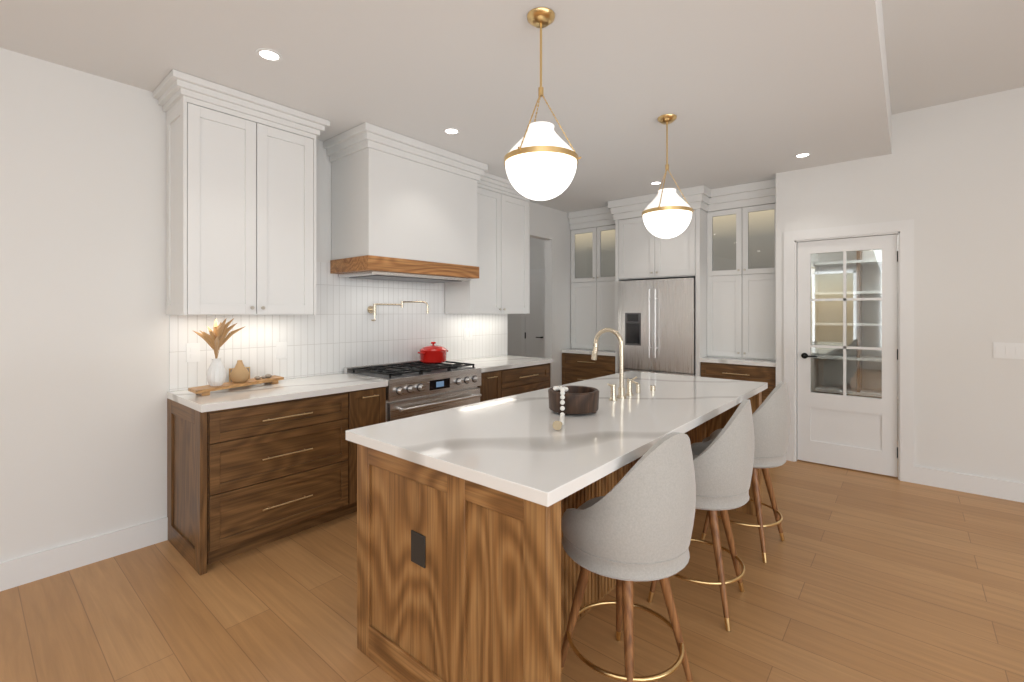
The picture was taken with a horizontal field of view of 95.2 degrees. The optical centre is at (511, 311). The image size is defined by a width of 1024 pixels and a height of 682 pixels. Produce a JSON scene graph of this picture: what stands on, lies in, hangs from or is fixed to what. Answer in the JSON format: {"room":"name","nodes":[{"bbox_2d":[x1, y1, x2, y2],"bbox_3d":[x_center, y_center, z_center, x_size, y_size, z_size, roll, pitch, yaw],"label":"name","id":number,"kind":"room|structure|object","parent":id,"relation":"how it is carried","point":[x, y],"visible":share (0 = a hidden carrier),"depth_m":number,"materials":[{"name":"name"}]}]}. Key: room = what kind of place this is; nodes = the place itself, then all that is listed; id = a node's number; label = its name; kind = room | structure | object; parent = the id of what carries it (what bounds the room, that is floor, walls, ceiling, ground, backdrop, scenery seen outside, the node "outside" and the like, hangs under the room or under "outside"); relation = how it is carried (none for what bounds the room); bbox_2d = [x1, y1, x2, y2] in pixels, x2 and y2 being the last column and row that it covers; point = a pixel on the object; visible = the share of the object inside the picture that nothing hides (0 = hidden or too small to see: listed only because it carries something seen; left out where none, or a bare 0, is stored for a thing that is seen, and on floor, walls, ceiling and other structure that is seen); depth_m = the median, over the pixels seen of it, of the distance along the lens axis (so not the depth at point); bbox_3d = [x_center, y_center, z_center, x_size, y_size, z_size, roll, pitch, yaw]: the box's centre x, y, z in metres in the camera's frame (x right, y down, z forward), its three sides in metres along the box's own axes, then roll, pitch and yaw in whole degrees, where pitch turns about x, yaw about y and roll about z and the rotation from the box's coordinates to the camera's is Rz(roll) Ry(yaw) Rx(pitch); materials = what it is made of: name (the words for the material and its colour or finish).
{"room":"kitchen","nodes":[
{"label":"kitchen","id":0,"kind":"room"},
{"bbox_2d":[0,48,571,562],"bbox_3d":[-2.108,-0.215,3.034,0.120,3.250,10.540,0,0,40],"label":"wall","id":1,"kind":"structure","parent":0,"point":[84,354],"depth_m":2.62,"materials":[{"name":"white paint"}]},
{"bbox_2d":[0,517,167,591],"bbox_3d":[-3.748,1.340,0.994,0.016,0.140,5.008,0,0,40],"label":"baseboard","id":2,"kind":"structure","parent":1,"relation":"attached to","point":[19,571],"depth_m":2.58,"materials":[{"name":"white"}]},
{"bbox_2d":[153,69,329,314],"bbox_3d":[-1.727,-0.660,3.058,0.412,1.356,0.918,0,0,40],"label":"upper cabinet","id":3,"kind":"object","parent":1,"relation":"attached to","point":[240,203],"visible":1,"depth_m":2.89,"materials":[{"name":"white wood"}]},
{"bbox_2d":[169,262,506,390],"bbox_3d":[-1.093,0.052,4.133,0.007,0.884,3.210,0,0,40],"label":"tile backsplash","id":4,"kind":"structure","parent":1,"relation":"attached to","point":[339,331],"depth_m":3.78,"materials":[{"name":"white tile"}]},
{"bbox_2d":[186,343,199,361],"bbox_3d":[-2.045,0.260,2.999,0.007,0.120,0.075,0,0,40],"label":"outlet","id":5,"kind":"object","parent":4,"relation":"attached to","point":[192,352],"visible":1,"depth_m":3.00,"materials":[{"name":"white plastic"}]},
{"bbox_2d":[276,342,286,358],"bbox_3d":[-1.686,0.280,3.423,0.007,0.120,0.075,0,0,40],"label":"outlet","id":6,"kind":"object","parent":4,"relation":"attached to","point":[281,350],"visible":1,"depth_m":3.42,"materials":[{"name":"white plastic"}]},
{"bbox_2d":[367,301,428,320],"bbox_3d":[-0.975,-0.010,4.019,0.319,0.171,0.413,0,0,40],"label":"pot filler","id":7,"kind":"object","parent":4,"relation":"attached to","point":[371,309],"visible":1,"depth_m":4.01,"materials":[{"name":"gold metal"}]},
{"bbox_2d":[464,328,471,339],"bbox_3d":[-0.456,0.230,4.871,0.008,0.120,0.120,0,0,40],"label":"switch","id":8,"kind":"object","parent":4,"relation":"attached to","point":[467,333],"visible":1,"depth_m":4.87,"materials":[{"name":"white plastic"}]},
{"bbox_2d":[324,122,487,282],"bbox_3d":[-0.849,-0.806,3.958,0.587,1.064,1.252,0,0,40],"label":"range hood","id":9,"kind":"object","parent":1,"relation":"attached to","point":[404,208],"visible":1,"depth_m":3.65,"materials":[{"name":"white paint"}]},
{"bbox_2d":[445,172,529,313],"bbox_3d":[-0.189,-0.660,4.871,0.412,1.356,0.982,0,0,40],"label":"upper cabinet","id":10,"kind":"object","parent":1,"relation":"attached to","point":[500,284],"visible":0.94,"depth_m":4.71,"materials":[{"name":"white wood"}]},
{"bbox_2d":[0,0,891,212],"bbox_3d":[-0.557,-1.590,2.374,6.900,0.500,11.300,0,0,40],"label":"ceiling","id":11,"kind":"structure","parent":0,"point":[747,91],"depth_m":2.57,"materials":[{"name":"white paint"}]},
{"bbox_2d":[255,48,282,61],"bbox_3d":[-1.264,-1.337,2.436,0.128,0.004,0.128,0,0,40],"label":"recessed light","id":12,"kind":"object","parent":11,"relation":"in","point":[267,54],"visible":1,"depth_m":2.43,"materials":[{"name":"white"}]},
{"bbox_2d":[443,128,459,134],"bbox_3d":[-0.448,-1.337,3.461,0.128,0.004,0.128,0,0,40],"label":"recessed light","id":13,"kind":"object","parent":11,"relation":"in","point":[452,131],"visible":1,"depth_m":3.47,"materials":[{"name":"white"}]},
{"bbox_2d":[504,7,580,200],"bbox_3d":[0.127,-0.924,2.113,0.336,0.832,0.349,0,0,40],"label":"pendant light","id":14,"kind":"object","parent":11,"relation":"hanging from","point":[541,159],"visible":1,"depth_m":2.02,"materials":[{"name":"white glass"}]},
{"bbox_2d":[650,181,661,184],"bbox_3d":[1.495,-1.337,4.855,0.128,0.004,0.128,0,0,40],"label":"recessed light","id":15,"kind":"object","parent":11,"relation":"in","point":[656,183],"visible":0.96,"depth_m":4.86,"materials":[{"name":"white"}]},
{"bbox_2d":[642,114,693,238],"bbox_3d":[1.065,-0.924,3.219,0.336,0.832,0.349,0,0,40],"label":"pendant light","id":16,"kind":"object","parent":11,"relation":"hanging from","point":[667,213],"visible":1,"depth_m":3.13,"materials":[{"name":"white glass"}]},
{"bbox_2d":[794,153,810,157],"bbox_3d":[2.481,-1.337,3.993,0.128,0.004,0.128,0,0,40],"label":"recessed light","id":17,"kind":"object","parent":11,"relation":"in","point":[801,155],"visible":1,"depth_m":4.00,"materials":[{"name":"white"}]},
{"bbox_2d":[0,460,1023,681],"bbox_3d":[0.449,1.440,1.573,9.770,0.060,11.620,0,0,40],"label":"floor","id":18,"kind":"structure","parent":0,"point":[861,576],"depth_m":2.23,"materials":[{"name":"brown wood"}]},
{"bbox_2d":[167,391,358,574],"bbox_3d":[-1.600,0.973,3.058,0.616,0.876,0.915,0,0,40],"label":"base cabinet","id":19,"kind":"object","parent":18,"relation":"on","point":[249,467],"depth_m":2.77,"materials":[{"name":"brown wood"}]},
{"bbox_2d":[167,373,386,414],"bbox_3d":[-1.515,0.514,3.138,0.641,0.040,1.170,0,0,40],"label":"countertop","id":20,"kind":"structure","parent":19,"relation":"on","point":[303,387],"depth_m":2.91,"materials":[{"name":"white stone"}]},
{"bbox_2d":[188,318,283,395],"bbox_3d":[-1.751,0.265,3.019,0.404,0.457,0.580,0,0,40],"label":"decorative tray","id":21,"kind":"object","parent":20,"relation":"on","point":[239,372],"visible":1,"depth_m":2.88,"materials":[{"name":"brown wood"}]},
{"bbox_2d":[359,383,387,427],"bbox_3d":[-1.243,0.973,3.479,0.616,0.876,0.297,0,0,40],"label":"base cabinet","id":22,"kind":"object","parent":18,"relation":"on","point":[372,404],"depth_m":3.31,"materials":[{"name":"brown wood"}]},
{"bbox_2d":[344,360,481,421],"bbox_3d":[-0.790,0.929,3.922,0.682,0.962,0.952,0,0,40],"label":"range","id":23,"kind":"object","parent":18,"relation":"on","point":[416,387],"visible":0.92,"depth_m":3.72,"materials":[{"name":"silver metal"}]},
{"bbox_2d":[418,342,447,362],"bbox_3d":[-0.713,0.360,4.238,0.250,0.185,0.300,0,0,40],"label":"pot","id":24,"kind":"object","parent":23,"relation":"on","point":[432,353],"visible":1,"depth_m":4.14,"materials":[{"name":"red metal"}]},
{"bbox_2d":[477,371,502,401],"bbox_3d":[-0.427,0.973,4.441,0.616,0.876,0.297,0,0,40],"label":"base cabinet","id":25,"kind":"object","parent":18,"relation":"on","point":[491,387],"depth_m":4.26,"materials":[{"name":"brown wood"}]},
{"bbox_2d":[503,363,550,396],"bbox_3d":[-0.096,0.973,4.831,0.616,0.876,0.835,0,0,40],"label":"base cabinet","id":26,"kind":"object","parent":18,"relation":"on","point":[519,380],"depth_m":4.64,"materials":[{"name":"brown wood"}]},
{"bbox_2d":[447,355,552,374],"bbox_3d":[-0.161,0.514,4.735,0.641,0.040,1.090,0,0,40],"label":"countertop","id":27,"kind":"structure","parent":26,"relation":"on","point":[498,363],"depth_m":4.68,"materials":[{"name":"white stone"}]},
{"bbox_2d":[356,395,761,681],"bbox_3d":[0.534,0.973,2.628,1.020,0.876,2.550,0,0,40],"label":"kitchen island","id":28,"kind":"object","parent":18,"relation":"on","point":[468,568],"depth_m":1.63,"materials":[{"name":"wood"}]},
{"bbox_2d":[346,371,767,506],"bbox_3d":[0.549,0.514,2.616,1.042,0.040,2.620,0,0,40],"label":"island countertop","id":29,"kind":"structure","parent":28,"relation":"on","point":[510,445],"depth_m":1.92,"materials":[{"name":"white stone"}]},
{"bbox_2d":[548,385,598,429],"bbox_3d":[0.244,0.427,2.214,0.299,0.134,0.499,0,0,40],"label":"decorative bowl","id":30,"kind":"object","parent":29,"relation":"on","point":[565,400],"visible":1,"depth_m":2.22,"materials":[{"name":"brown wood"}]},
{"bbox_2d":[591,328,654,400],"bbox_3d":[0.637,0.293,2.816,0.244,0.402,0.554,0,0,40],"label":"island faucet","id":31,"kind":"object","parent":29,"relation":"on","point":[622,394],"visible":1,"depth_m":2.69,"materials":[{"name":"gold metal"}]},
{"bbox_2d":[561,432,695,681],"bbox_3d":[0.428,0.911,1.758,0.492,1.002,0.488,0,0,-37],"label":"stool","id":32,"kind":"object","parent":18,"relation":"on","point":[636,523],"visible":0.96,"depth_m":1.56,"materials":[{"name":"fabric"}]},
{"bbox_2d":[618,278,694,375],"bbox_3d":[1.798,0.517,5.540,0.899,1.785,0.698,0,0,40],"label":"fridge","id":33,"kind":"object","parent":18,"relation":"on","point":[656,324],"visible":0.6,"depth_m":5.28,"materials":[{"name":"grey metal"}]},
{"bbox_2d":[561,179,775,402],"bbox_3d":[1.784,0.036,5.575,2.522,2.748,0.683,0,0,40],"label":"tall cabinet","id":34,"kind":"object","parent":18,"relation":"on","point":[735,323],"visible":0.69,"depth_m":5.13,"materials":[{"name":"white wood"}]},
{"bbox_2d":[575,210,773,277],"bbox_3d":[1.769,-0.753,5.551,2.394,0.590,0.003,0,0,40],"label":"glass pane","id":35,"kind":"object","parent":34,"relation":"attached to","point":[752,254],"visible":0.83,"depth_m":5.08,"materials":[{"name":"clear glass"}]},
{"bbox_2d":[648,399,754,630],"bbox_3d":[0.924,0.911,2.312,0.488,1.002,0.492,0,0,35],"label":"stool","id":36,"kind":"object","parent":18,"relation":"on","point":[723,460],"visible":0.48,"depth_m":2.10,"materials":[{"name":"fabric"}]},
{"bbox_2d":[701,382,790,562],"bbox_3d":[1.430,0.911,2.877,0.488,1.002,0.492,0,0,44],"label":"stool","id":37,"kind":"object","parent":18,"relation":"on","point":[771,414],"visible":0.6,"depth_m":2.67,"materials":[{"name":"fabric"}]},
{"bbox_2d":[815,251,881,397],"bbox_3d":[4.656,0.260,5.026,2.340,2.300,0.490,0,0,40],"label":"shelf","id":38,"kind":"object","parent":18,"relation":"on","point":[859,336],"depth_m":5.31,"materials":[{"name":"white wood"}]},
{"bbox_2d":[508,237,544,355],"bbox_3d":[0.537,-0.215,7.621,1.780,3.250,0.120,0,0,40],"label":"wall","id":39,"kind":"structure","parent":0,"point":[537,253],"depth_m":7.88,"materials":[{"name":"white paint"}]},
{"bbox_2d":[521,269,544,357],"bbox_3d":[0.367,0.355,7.638,0.580,2.110,0.068,0,0,40],"label":"hall door","id":40,"kind":"structure","parent":39,"relation":"in","point":[533,333],"depth_m":7.65,"materials":[{"name":"white wood"}]},
{"bbox_2d":[776,87,1023,482],"bbox_3d":[4.523,-0.215,2.930,5.070,3.250,0.120,0,0,40],"label":"wall","id":41,"kind":"structure","parent":0,"point":[948,178],"depth_m":3.74,"materials":[{"name":"white paint"}]},
{"bbox_2d":[797,234,897,476],"bbox_3d":[2.984,0.369,4.184,0.747,2.057,0.098,0,0,40],"label":"pantry door","id":42,"kind":"structure","parent":41,"relation":"in","point":[848,431],"depth_m":4.18,"materials":[{"name":"white wood"}]},
{"bbox_2d":[784,219,913,482],"bbox_3d":[2.998,0.323,4.212,0.945,2.175,0.138,0,0,40],"label":"door frame","id":43,"kind":"structure","parent":41,"relation":"attached to","point":[903,230],"depth_m":3.93,"materials":[{"name":"white wood"}]},
{"bbox_2d":[914,466,1023,502],"bbox_3d":[4.867,1.340,2.549,4.055,0.140,0.016,0,0,40],"label":"baseboard","id":44,"kind":"structure","parent":41,"relation":"attached to","point":[985,486],"depth_m":3.64,"materials":[{"name":"white wood"}]},
{"bbox_2d":[993,342,1023,358],"bbox_3d":[3.732,0.290,3.517,0.156,0.120,0.008,0,0,40],"label":"light switch","id":45,"kind":"object","parent":41,"relation":"attached to","point":[1008,350],"visible":1,"depth_m":3.51,"materials":[{"name":"white plastic"}]},
{"bbox_2d":[882,0,1023,114],"bbox_3d":[1.809,-1.755,-0.944,4.200,0.170,9.300,0,0,40],"label":"ceiling","id":46,"kind":"structure","parent":0,"point":[938,52],"depth_m":2.98,"materials":[{"name":"white paint"}]}
]}

